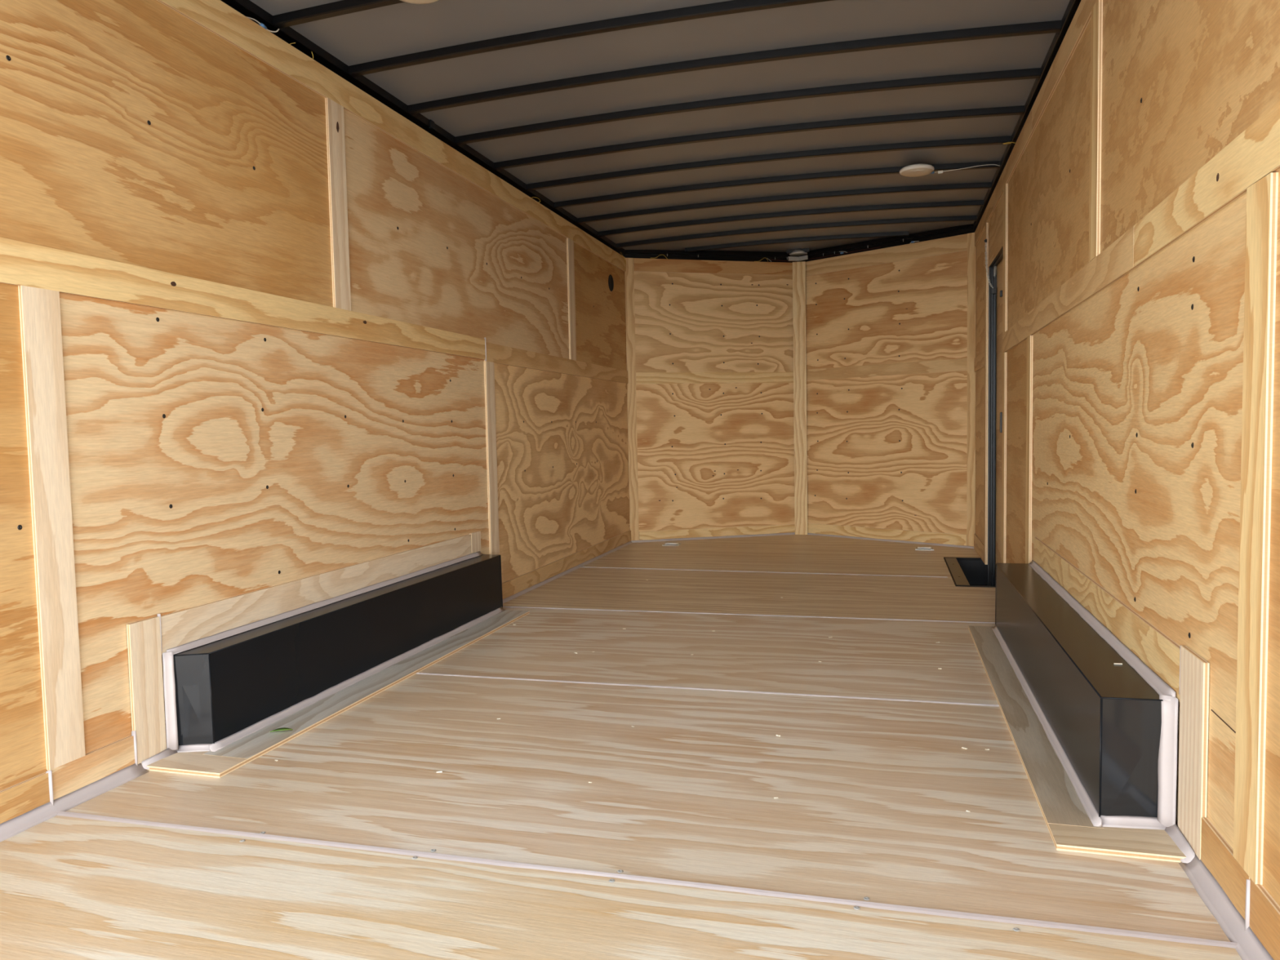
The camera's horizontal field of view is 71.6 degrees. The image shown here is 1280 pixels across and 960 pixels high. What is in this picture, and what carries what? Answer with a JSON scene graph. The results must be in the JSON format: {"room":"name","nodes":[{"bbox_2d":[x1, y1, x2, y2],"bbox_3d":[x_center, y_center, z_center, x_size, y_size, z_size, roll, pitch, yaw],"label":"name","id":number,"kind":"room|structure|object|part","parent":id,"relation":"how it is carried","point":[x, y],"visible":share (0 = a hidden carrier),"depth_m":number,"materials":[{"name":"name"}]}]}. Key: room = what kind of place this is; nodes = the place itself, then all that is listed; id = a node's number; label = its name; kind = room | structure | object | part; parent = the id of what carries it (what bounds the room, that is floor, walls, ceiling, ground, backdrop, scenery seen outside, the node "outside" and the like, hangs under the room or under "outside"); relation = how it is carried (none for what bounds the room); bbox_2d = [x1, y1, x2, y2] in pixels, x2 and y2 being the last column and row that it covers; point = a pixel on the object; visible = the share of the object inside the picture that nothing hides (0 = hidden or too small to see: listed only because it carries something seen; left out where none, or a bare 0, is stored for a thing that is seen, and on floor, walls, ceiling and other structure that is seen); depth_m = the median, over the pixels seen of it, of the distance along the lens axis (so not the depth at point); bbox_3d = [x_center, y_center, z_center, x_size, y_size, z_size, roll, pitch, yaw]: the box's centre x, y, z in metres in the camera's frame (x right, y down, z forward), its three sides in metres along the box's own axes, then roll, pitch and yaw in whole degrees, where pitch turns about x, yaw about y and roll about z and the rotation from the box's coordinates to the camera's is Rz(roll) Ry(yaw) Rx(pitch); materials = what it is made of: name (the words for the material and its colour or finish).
{"room":"cargo space","nodes":[
{"label":"cargo space","id":0,"kind":"room"},
{"bbox_2d":[0,0,631,823],"bbox_3d":[-0.919,-0.441,3.708,0.075,2.310,6.014,0,3,16],"label":"wall","id":1,"kind":"structure","parent":0,"point":[272,344],"depth_m":2.62,"materials":[{"name":"brown wood"}]},
{"bbox_3d":[-1.527,0.179,1.444,0.004,1.239,1.258,0,3,16],"label":"plywood panel","id":2,"kind":"part","parent":1,"relation":"part of","materials":[{"name":"brown wood"}]},
{"bbox_3d":[-1.391,-0.909,1.945,0.004,0.868,2.428,0,3,16],"label":"plywood panel","id":3,"kind":"part","parent":1,"relation":"part of","materials":[{"name":"brown wood"}]},
{"bbox_3d":[-1.223,-0.515,2.519,0.010,0.097,3.574,0,3,16],"label":"waist rail","id":4,"kind":"part","parent":1,"relation":"part of","materials":[{"name":"brown wood"}]},
{"bbox_2d":[246,16,279,32],"bbox_3d":[-1.166,-1.406,2.735,0.014,0.023,0.134,1,4,27],"label":"wire loop","id":5,"kind":"object","parent":1,"relation":"on","point":[261,24],"visible":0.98,"depth_m":2.73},
{"bbox_3d":[-1.042,0.069,3.186,0.004,1.239,2.363,0,3,16],"label":"plywood panel","id":6,"kind":"part","parent":1,"relation":"part of","materials":[{"name":"brown wood"}]},
{"bbox_3d":[-0.912,-1.402,3.645,0.010,0.100,6.014,0,3,16],"label":"rail","id":7,"kind":"part","parent":1,"relation":"part of","materials":[{"name":"brown wood"}]},
{"bbox_3d":[-0.745,-1.056,4.265,0.004,0.868,2.394,0,3,16],"label":"plywood panel","id":8,"kind":"part","parent":1,"relation":"part of","materials":[{"name":"brown wood"}]},
{"bbox_3d":[-0.417,-0.688,5.415,0.010,0.091,2.434,0,3,16],"label":"waist rail","id":9,"kind":"part","parent":1,"relation":"part of","materials":[{"name":"brown wood"}]},
{"bbox_3d":[-0.406,-0.077,5.473,0.004,1.239,2.391,0,3,16],"label":"plywood panel","id":10,"kind":"part","parent":1,"relation":"part of","materials":[{"name":"beige wood"}]},
{"bbox_3d":[-0.266,-1.166,5.989,0.004,0.868,1.190,0,3,16],"label":"plywood panel","id":11,"kind":"part","parent":1,"relation":"part of","materials":[{"name":"brown wood"}]},
{"bbox_2d":[0,532,1273,959],"bbox_3d":[0.391,0.637,3.786,2.520,0.080,6.733,0,3,16],"label":"floor","id":12,"kind":"structure","parent":0,"point":[351,844],"depth_m":1.99,"materials":[{"name":"brown wood"}]},
{"bbox_2d":[270,727,292,732],"bbox_3d":[-1.018,0.710,2.518,0.060,0.007,0.025,-2,3,-13],"label":"leaf","id":13,"kind":"object","parent":12,"relation":"on","point":[282,728],"visible":1,"depth_m":2.52,"materials":[{"name":"green plant"}]},
{"bbox_2d":[142,551,505,769],"bbox_3d":[-0.957,0.539,3.217,0.118,0.292,2.010,0,3,16],"label":"box","id":14,"kind":"object","parent":12,"relation":"on","point":[220,689],"visible":0.94,"depth_m":2.80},
{"bbox_3d":[-1.203,0.602,2.380,0.106,0.272,0.012,-2,3,-10],"label":"panel","id":15,"kind":"part","parent":14,"relation":"part of","materials":[{"name":"black metal"}]},
{"bbox_3d":[-0.955,0.411,3.257,0.098,0.004,1.898,0,3,16],"label":"panel","id":16,"kind":"part","parent":14,"relation":"part of","materials":[{"name":"black metal"}]},
{"bbox_3d":[-0.902,0.544,3.278,0.008,0.272,1.861,0,3,16],"label":"panel","id":17,"kind":"part","parent":14,"relation":"part of","materials":[{"name":"black metal"}]},
{"bbox_2d":[662,542,680,546],"bbox_3d":[0.232,0.464,6.480,0.120,0.018,0.100,0,3,16],"label":"ring","id":18,"kind":"object","parent":12,"relation":"on","point":[665,544],"visible":1,"depth_m":6.45,"materials":[{"name":"metal"}]},
{"bbox_2d":[915,546,933,550],"bbox_3d":[1.928,0.459,6.008,0.120,0.018,0.100,0,3,16],"label":"ring","id":19,"kind":"object","parent":12,"relation":"on","point":[917,548],"visible":1,"depth_m":5.97,"materials":[{"name":"metal"}]},
{"bbox_2d":[943,556,995,587],"bbox_3d":[1.935,0.603,5.082,0.310,0.169,1.032,0,3,16],"label":"well","id":20,"kind":"object","parent":12,"relation":"in","point":[964,571],"visible":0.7,"depth_m":5.54,"materials":[{"name":"black paint"}]},
{"bbox_3d":[1.821,0.523,5.108,0.068,0.006,0.991,0,3,16],"label":"flange plate","id":21,"kind":"part","parent":20,"relation":"part of","materials":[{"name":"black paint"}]},
{"bbox_2d":[991,560,1195,862],"bbox_3d":[1.244,0.526,2.649,0.153,0.299,1.976,0,3,16],"label":"box","id":22,"kind":"object","parent":12,"relation":"on","point":[1112,728],"visible":0.99,"depth_m":2.02,"materials":[{"name":"black metal"}]},
{"bbox_3d":[1.205,0.533,2.728,0.003,0.278,1.843,0,3,16],"label":"panel","id":23,"kind":"part","parent":22,"relation":"part of","materials":[{"name":"black metal"}]},
{"bbox_3d":[1.265,0.395,2.698,0.136,0.004,1.833,0,3,16],"label":"panel","id":24,"kind":"part","parent":22,"relation":"part of","materials":[{"name":"black metal"}]},
{"bbox_3d":[1.025,0.589,1.831,0.138,0.278,0.015,-1,3,8],"label":"panel","id":25,"kind":"part","parent":22,"relation":"part of","materials":[{"name":"black metal"}]},
{"bbox_2d":[220,0,1081,262],"bbox_3d":[0.362,-1.480,3.670,2.572,0.181,6.753,0,3,16],"label":"ceiling","id":26,"kind":"structure","parent":0,"point":[702,130],"depth_m":3.59,"materials":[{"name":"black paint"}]},
{"bbox_2d":[400,0,439,4],"bbox_3d":[-0.648,-1.418,2.557,0.170,0.035,0.170,0,3,16],"label":"recessed light","id":27,"kind":"object","parent":26,"relation":"in","point":[413,2],"visible":1,"depth_m":2.61,"materials":[{"name":"plastic"}]},
{"bbox_2d":[788,249,808,261],"bbox_3d":[1.215,-1.718,6.799,0.148,0.076,0.140,0,3,16],"label":"metal bracket","id":28,"kind":"object","parent":26,"relation":"attached to","point":[796,252],"visible":1,"depth_m":6.78,"materials":[{"name":"metal"}]},
{"bbox_3d":[1.210,-1.695,6.781,0.148,0.032,0.059,0,3,16],"label":"bracket plate","id":29,"kind":"part","parent":28,"relation":"part of","materials":[{"name":"metal"}]},
{"bbox_2d":[808,246,880,259],"bbox_3d":[1.493,-1.688,6.615,0.670,0.009,0.004,2,5,45],"label":"wire","id":30,"kind":"object","parent":26,"relation":"attached to","point":[880,246],"visible":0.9,"depth_m":6.56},
{"bbox_2d":[899,163,999,177],"bbox_3d":[1.565,-1.575,4.480,0.489,0.035,0.170,0,3,13],"label":"recessed light","id":31,"kind":"object","parent":26,"relation":"in","point":[914,170],"depth_m":4.48,"materials":[{"name":"plastic"}]},
{"bbox_3d":[1.648,-1.584,4.509,0.339,0.023,0.019,0,3,16],"label":"lamp wire","id":32,"kind":"part","parent":31,"relation":"part of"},
{"bbox_2d":[621,254,807,540],"bbox_3d":[0.582,-0.647,6.752,1.494,2.310,0.134,-2,3,-14],"label":"wall","id":33,"kind":"structure","parent":0,"point":[716,350],"depth_m":6.76,"materials":[{"name":"brown wood"}]},
{"bbox_3d":[0.574,-1.610,6.704,1.279,0.096,0.007,-2,3,-14],"label":"rail","id":34,"kind":"part","parent":33,"relation":"part of","materials":[{"name":"brown wood"}]},
{"bbox_3d":[0.569,-1.218,6.729,1.394,0.883,0.004,-2,3,-14],"label":"plywood panel","id":35,"kind":"part","parent":33,"relation":"part of","materials":[{"name":"brown wood"}]},
{"bbox_3d":[0.590,-0.778,6.752,1.279,0.084,0.007,-2,3,-14],"label":"waist rail","id":36,"kind":"part","parent":33,"relation":"part of","materials":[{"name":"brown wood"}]},
{"bbox_3d":[0.589,-0.165,6.790,1.394,1.224,0.004,-2,3,-14],"label":"plywood panel","id":37,"kind":"part","parent":33,"relation":"part of","materials":[{"name":"brown wood"}]},
{"bbox_2d":[800,232,976,546],"bbox_3d":[1.769,-0.652,6.451,1.508,2.310,0.069,2,5,45],"label":"wall","id":38,"kind":"structure","parent":0,"point":[891,332],"depth_m":6.36,"materials":[{"name":"brown wood"}]},
{"bbox_3d":[1.726,-1.608,6.381,1.303,0.108,0.006,2,5,45],"label":"rail","id":39,"kind":"part","parent":38,"relation":"part of","materials":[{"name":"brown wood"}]},
{"bbox_3d":[1.742,-1.226,6.402,1.408,0.873,0.004,2,5,45],"label":"plywood panel","id":40,"kind":"part","parent":38,"relation":"part of","materials":[{"name":"brown wood"}]},
{"bbox_3d":[1.741,-0.797,6.428,1.303,0.083,0.006,2,5,45],"label":"waist rail","id":41,"kind":"part","parent":38,"relation":"part of","materials":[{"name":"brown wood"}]},
{"bbox_3d":[1.762,-0.173,6.463,1.408,1.234,0.004,2,5,45],"label":"plywood panel","id":42,"kind":"part","parent":38,"relation":"part of","materials":[{"name":"brown wood"}]},
{"bbox_2d":[973,0,1279,959],"bbox_3d":[1.476,-0.447,3.042,0.094,2.310,6.014,0,3,16],"label":"wall","id":43,"kind":"structure","parent":0,"point":[1133,211],"depth_m":1.89,"materials":[{"name":"brown wood"}]},
{"bbox_3d":[2.157,-0.748,5.628,0.010,0.087,0.639,0,3,16],"label":"waist rail","id":44,"kind":"part","parent":43,"relation":"part of","materials":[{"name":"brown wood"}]},
{"bbox_3d":[2.163,-0.134,5.619,0.004,1.239,0.728,0,3,16],"label":"plywood panel","id":45,"kind":"part","parent":43,"relation":"part of","materials":[{"name":"beige wood"}]},
{"bbox_3d":[2.143,-1.187,5.557,0.004,0.868,0.728,0,3,16],"label":"plywood panel","id":46,"kind":"part","parent":43,"relation":"part of","materials":[{"name":"beige wood"}]},
{"bbox_2d":[984,239,993,288],"bbox_3d":[2.043,-1.265,5.195,0.050,0.288,0.022,0,3,16],"label":"chain","id":47,"kind":"object","parent":43,"relation":"hanging from","point":[985,240],"visible":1,"depth_m":5.20,"materials":[{"name":"metal"}]},
{"bbox_2d":[986,246,1003,586],"bbox_3d":[1.984,-0.293,4.873,0.052,1.950,0.859,0,3,16],"label":"door","id":48,"kind":"structure","parent":43,"relation":"in","point":[994,427],"depth_m":5.22,"materials":[{"name":"black metal"}]},
{"bbox_3d":[2.009,-0.294,4.877,0.006,1.930,0.800,0,3,16],"label":"panel","id":49,"kind":"part","parent":48,"relation":"part of","materials":[{"name":"brown wood"}]},
{"bbox_3d":[2.029,-0.323,4.982,0.012,0.115,0.037,0,3,16],"label":"handle","id":50,"kind":"part","parent":48,"relation":"part of","materials":[{"name":"grey metal"}]},
{"bbox_3d":[1.936,-1.398,4.817,0.004,0.353,0.779,0,3,16],"label":"plywood panel","id":51,"kind":"part","parent":43,"relation":"part of","materials":[{"name":"beige wood"}]},
{"bbox_3d":[1.902,-1.522,4.723,0.010,0.092,2.421,0,3,16],"label":"rail","id":52,"kind":"part","parent":43,"relation":"part of","materials":[{"name":"brown wood"}]},
{"bbox_3d":[1.742,-0.038,4.106,0.004,1.239,0.856,0,3,16],"label":"plywood panel","id":53,"kind":"part","parent":43,"relation":"part of","materials":[{"name":"brown wood"}]},
{"bbox_3d":[1.564,-1.055,3.478,0.004,0.868,2.036,0,3,16],"label":"plywood panel","id":54,"kind":"part","parent":43,"relation":"part of","materials":[{"name":"brown wood"}]},
{"bbox_3d":[1.097,-1.338,1.830,0.010,0.092,3.590,0,3,16],"label":"rail","id":55,"kind":"part","parent":43,"relation":"part of","materials":[{"name":"brown wood"}]},
{"bbox_3d":[1.507,-0.622,3.293,0.010,0.113,2.475,0,3,16],"label":"waist rail","id":56,"kind":"part","parent":43,"relation":"part of","materials":[{"name":"brown wood"}]},
{"bbox_3d":[1.312,0.060,2.559,0.004,1.239,2.359,0,3,16],"label":"plywood panel","id":57,"kind":"part","parent":43,"relation":"part of","materials":[{"name":"brown wood"}]},
{"bbox_3d":[0.961,-0.917,1.311,0.004,0.868,2.468,0,3,16],"label":"plywood panel","id":58,"kind":"part","parent":43,"relation":"part of","materials":[{"name":"brown wood"}]},
{"bbox_3d":[0.903,-0.499,1.125,0.010,0.111,2.028,0,3,16],"label":"waist rail","id":59,"kind":"part","parent":43,"relation":"part of","materials":[{"name":"brown wood"}]},
{"bbox_3d":[0.823,0.172,0.805,0.004,1.239,1.288,0,3,16],"label":"plywood panel","id":60,"kind":"part","parent":43,"relation":"part of","materials":[{"name":"brown wood"}]}
]}

